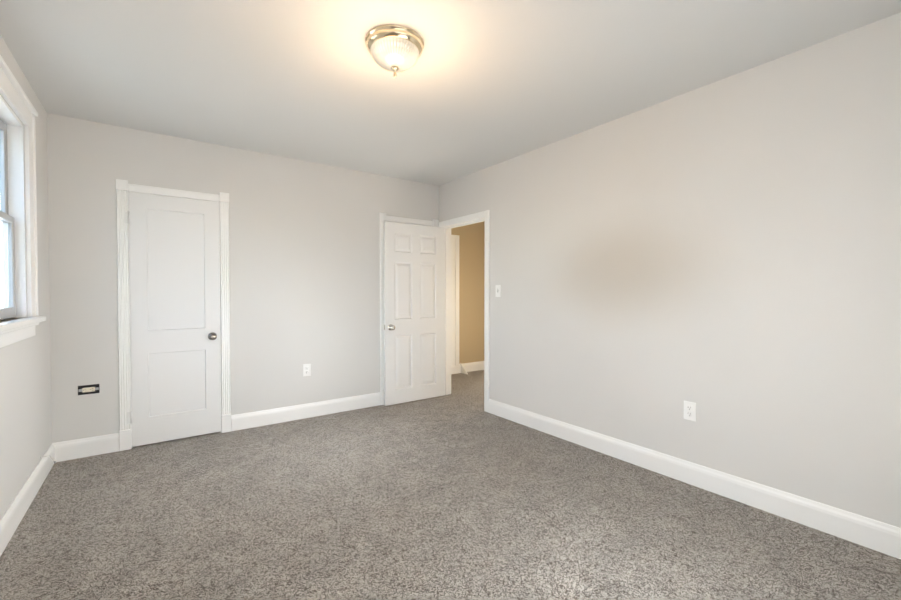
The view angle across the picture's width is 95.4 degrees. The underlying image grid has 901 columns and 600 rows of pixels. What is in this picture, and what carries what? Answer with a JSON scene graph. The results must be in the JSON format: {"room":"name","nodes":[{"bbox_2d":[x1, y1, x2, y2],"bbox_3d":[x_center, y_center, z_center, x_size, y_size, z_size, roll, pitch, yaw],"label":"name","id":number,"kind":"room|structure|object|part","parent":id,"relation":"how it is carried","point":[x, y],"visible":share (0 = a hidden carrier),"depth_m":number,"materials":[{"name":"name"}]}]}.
{"room":"empty bedroom","nodes":[
{"label":"empty bedroom","id":0,"kind":"room"},
{"bbox_2d":[0,35,51,519],"bbox_3d":[-1.851,-0.055,1.431,0.135,2.460,5.540,-1,1,-36],"label":"wall","id":1,"kind":"structure","parent":0,"point":[25,411],"depth_m":2.41,"materials":[{"name":"paint"}]},
{"bbox_2d":[0,222,2,307],"bbox_3d":[-2.690,-0.399,2.263,0.330,1.800,0.180,-1,1,-36],"label":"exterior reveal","id":2,"kind":"structure","parent":1,"relation":"attached to","point":[1,287],"depth_m":2.29,"materials":[{"name":"white"}]},
{"bbox_2d":[0,55,45,347],"bbox_3d":[-2.231,-0.450,1.977,0.227,1.341,1.126,-1,1,-36],"label":"window","id":3,"kind":"structure","parent":1,"relation":"in","point":[22,189],"depth_m":2.31,"materials":[{"name":"white paint"}]},
{"bbox_3d":[-2.241,-0.435,1.970,0.048,1.080,0.825,-1,1,-36],"label":"window sashes","id":4,"kind":"part","parent":3,"relation":"part of","materials":[{"name":"white wood"}]},
{"bbox_2d":[0,442,59,555],"bbox_3d":[-1.526,1.112,1.131,0.016,0.136,4.400,-1,1,-36],"label":"baseboard","id":5,"kind":"structure","parent":1,"relation":"attached to","point":[16,511],"depth_m":2.25,"materials":[{"name":"white paint"}]},
{"bbox_2d":[47,113,438,442],"bbox_3d":[-1.515,-0.096,3.910,3.320,2.460,0.120,-1,1,-36],"label":"wall","id":6,"kind":"structure","parent":0,"point":[304,262],"depth_m":3.65,"materials":[{"name":"paint"}]},
{"bbox_2d":[78,384,99,394],"bbox_3d":[-2.659,0.659,3.013,0.120,0.068,0.011,-1,1,-36],"label":"outlet","id":7,"kind":"object","parent":6,"relation":"attached to","point":[88,389],"visible":1,"depth_m":3.01,"materials":[{"name":"beige"}]},
{"bbox_2d":[60,433,118,460],"bbox_3d":[-2.655,1.081,3.019,0.343,0.136,0.016,-1,1,-36],"label":"baseboard","id":8,"kind":"structure","parent":6,"relation":"attached to","point":[103,444],"depth_m":3.01,"materials":[{"name":"white paint"}]},
{"bbox_2d":[124,192,220,446],"bbox_3d":[-2.212,0.153,3.300,0.630,1.954,0.102,-1,1,-36],"label":"closet door","id":9,"kind":"structure","parent":6,"relation":"in","point":[175,315],"depth_m":3.31,"materials":[{"name":"white paint"}]},
{"bbox_2d":[115,179,230,450],"bbox_3d":[-2.244,0.115,3.367,0.757,2.056,0.149,-1,1,-36],"label":"trim","id":10,"kind":"structure","parent":6,"relation":"attached to","point":[123,187],"depth_m":3.15,"materials":[{"name":"white paint"}]},
{"bbox_2d":[231,392,380,430],"bbox_3d":[-1.328,1.065,3.981,1.424,0.136,0.016,-1,1,-36],"label":"baseboard","id":11,"kind":"structure","parent":6,"relation":"attached to","point":[296,412],"depth_m":3.91,"materials":[{"name":"white paint"}]},
{"bbox_2d":[303,364,310,376],"bbox_3d":[-1.380,0.673,3.942,0.072,0.117,0.008,-1,1,-36],"label":"outlet","id":12,"kind":"object","parent":6,"relation":"attached to","point":[306,369],"visible":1,"depth_m":3.94,"materials":[{"name":"white plastic"}]},
{"bbox_2d":[380,213,438,404],"bbox_3d":[-0.481,0.094,4.645,0.751,2.056,0.149,-1,1,-36],"label":"trim","id":13,"kind":"structure","parent":6,"relation":"attached to","point":[385,217],"depth_m":4.39,"materials":[{"name":"white paint"}]},
{"bbox_2d":[383,221,443,405],"bbox_3d":[-0.389,0.141,4.537,0.758,1.940,0.170,-1,1,-36],"label":"bedroom door","id":14,"kind":"structure","parent":6,"relation":"in","point":[413,312],"depth_m":4.50,"materials":[{"name":"white paint"}]},
{"bbox_2d":[0,370,900,599],"bbox_3d":[0.181,1.200,2.926,5.155,0.100,5.540,-1,1,-36],"label":"floor","id":15,"kind":"structure","parent":0,"point":[458,493],"depth_m":2.11,"materials":[{"name":"carpet"}]},
{"bbox_2d":[0,0,900,185],"bbox_3d":[0.181,-1.359,2.883,5.155,0.100,5.540,-1,1,-36],"label":"ceiling","id":16,"kind":"structure","parent":0,"point":[479,85],"depth_m":2.27,"materials":[{"name":"paint"}]},
{"bbox_2d":[365,24,423,76],"bbox_3d":[-0.280,-1.210,2.069,0.295,0.172,0.295,-1,1,-36],"label":"ceiling light","id":17,"kind":"object","parent":16,"relation":"attached to","point":[394,48],"visible":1,"depth_m":1.99,"materials":[{"name":"white glass"}]},
{"bbox_2d":[451,221,484,363],"bbox_3d":[0.199,-0.107,4.585,0.008,2.460,2.840,-1,1,-36],"label":"wall","id":18,"kind":"structure","parent":0,"point":[471,283],"depth_m":4.52,"materials":[{"name":"paint"}]},
{"bbox_2d":[451,235,458,372],"bbox_3d":[-0.214,0.071,5.884,0.850,2.060,0.016,-1,1,-36],"label":"door frame","id":19,"kind":"structure","parent":18,"relation":"attached to","point":[455,300],"depth_m":6.08,"materials":[{"name":"white paint"}]},
{"bbox_2d":[460,363,467,374],"bbox_3d":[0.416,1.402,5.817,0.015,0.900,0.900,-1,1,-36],"label":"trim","id":20,"kind":"structure","parent":18,"relation":"attached to","point":[463,370],"depth_m":6.11,"materials":[{"name":"white paint"}]},
{"bbox_2d":[451,361,483,373],"bbox_3d":[0.021,1.030,6.070,1.440,0.136,0.016,-1,1,-36],"label":"baseboard","id":21,"kind":"structure","parent":18,"relation":"attached to","point":[473,366],"depth_m":6.25,"materials":[{"name":"white paint"}]},
{"bbox_2d":[439,12,900,527],"bbox_3d":[0.975,-0.088,3.406,0.120,2.460,5.420,-1,1,-36],"label":"wall","id":22,"kind":"structure","parent":0,"point":[724,254],"depth_m":2.39,"materials":[{"name":"paint"}]},
{"bbox_2d":[439,210,489,411],"bbox_3d":[0.177,0.109,4.511,0.152,2.029,0.902,-1,1,-36],"label":"trim","id":23,"kind":"structure","parent":22,"relation":"attached to","point":[450,224],"depth_m":4.49,"materials":[{"name":"white paint"}]},
{"bbox_2d":[495,285,500,296],"bbox_3d":[0.460,-0.088,4.001,0.017,0.115,0.070,-1,1,-36],"label":"light switch","id":24,"kind":"object","parent":22,"relation":"attached to","point":[498,290],"visible":1,"depth_m":4.00,"materials":[{"name":"white plastic"}]},
{"bbox_2d":[684,401,695,420],"bbox_3d":[1.504,0.698,2.580,0.008,0.117,0.072,-1,1,-36],"label":"outlet","id":25,"kind":"object","parent":22,"relation":"attached to","point":[689,410],"visible":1,"depth_m":2.58,"materials":[{"name":"white plastic"}]},
{"bbox_2d":[488,399,900,558],"bbox_3d":[1.414,1.086,2.705,0.016,0.136,3.499,-1,1,-36],"label":"baseboard","id":26,"kind":"structure","parent":22,"relation":"attached to","point":[879,536],"depth_m":2.38,"materials":[{"name":"white paint"}]}
]}

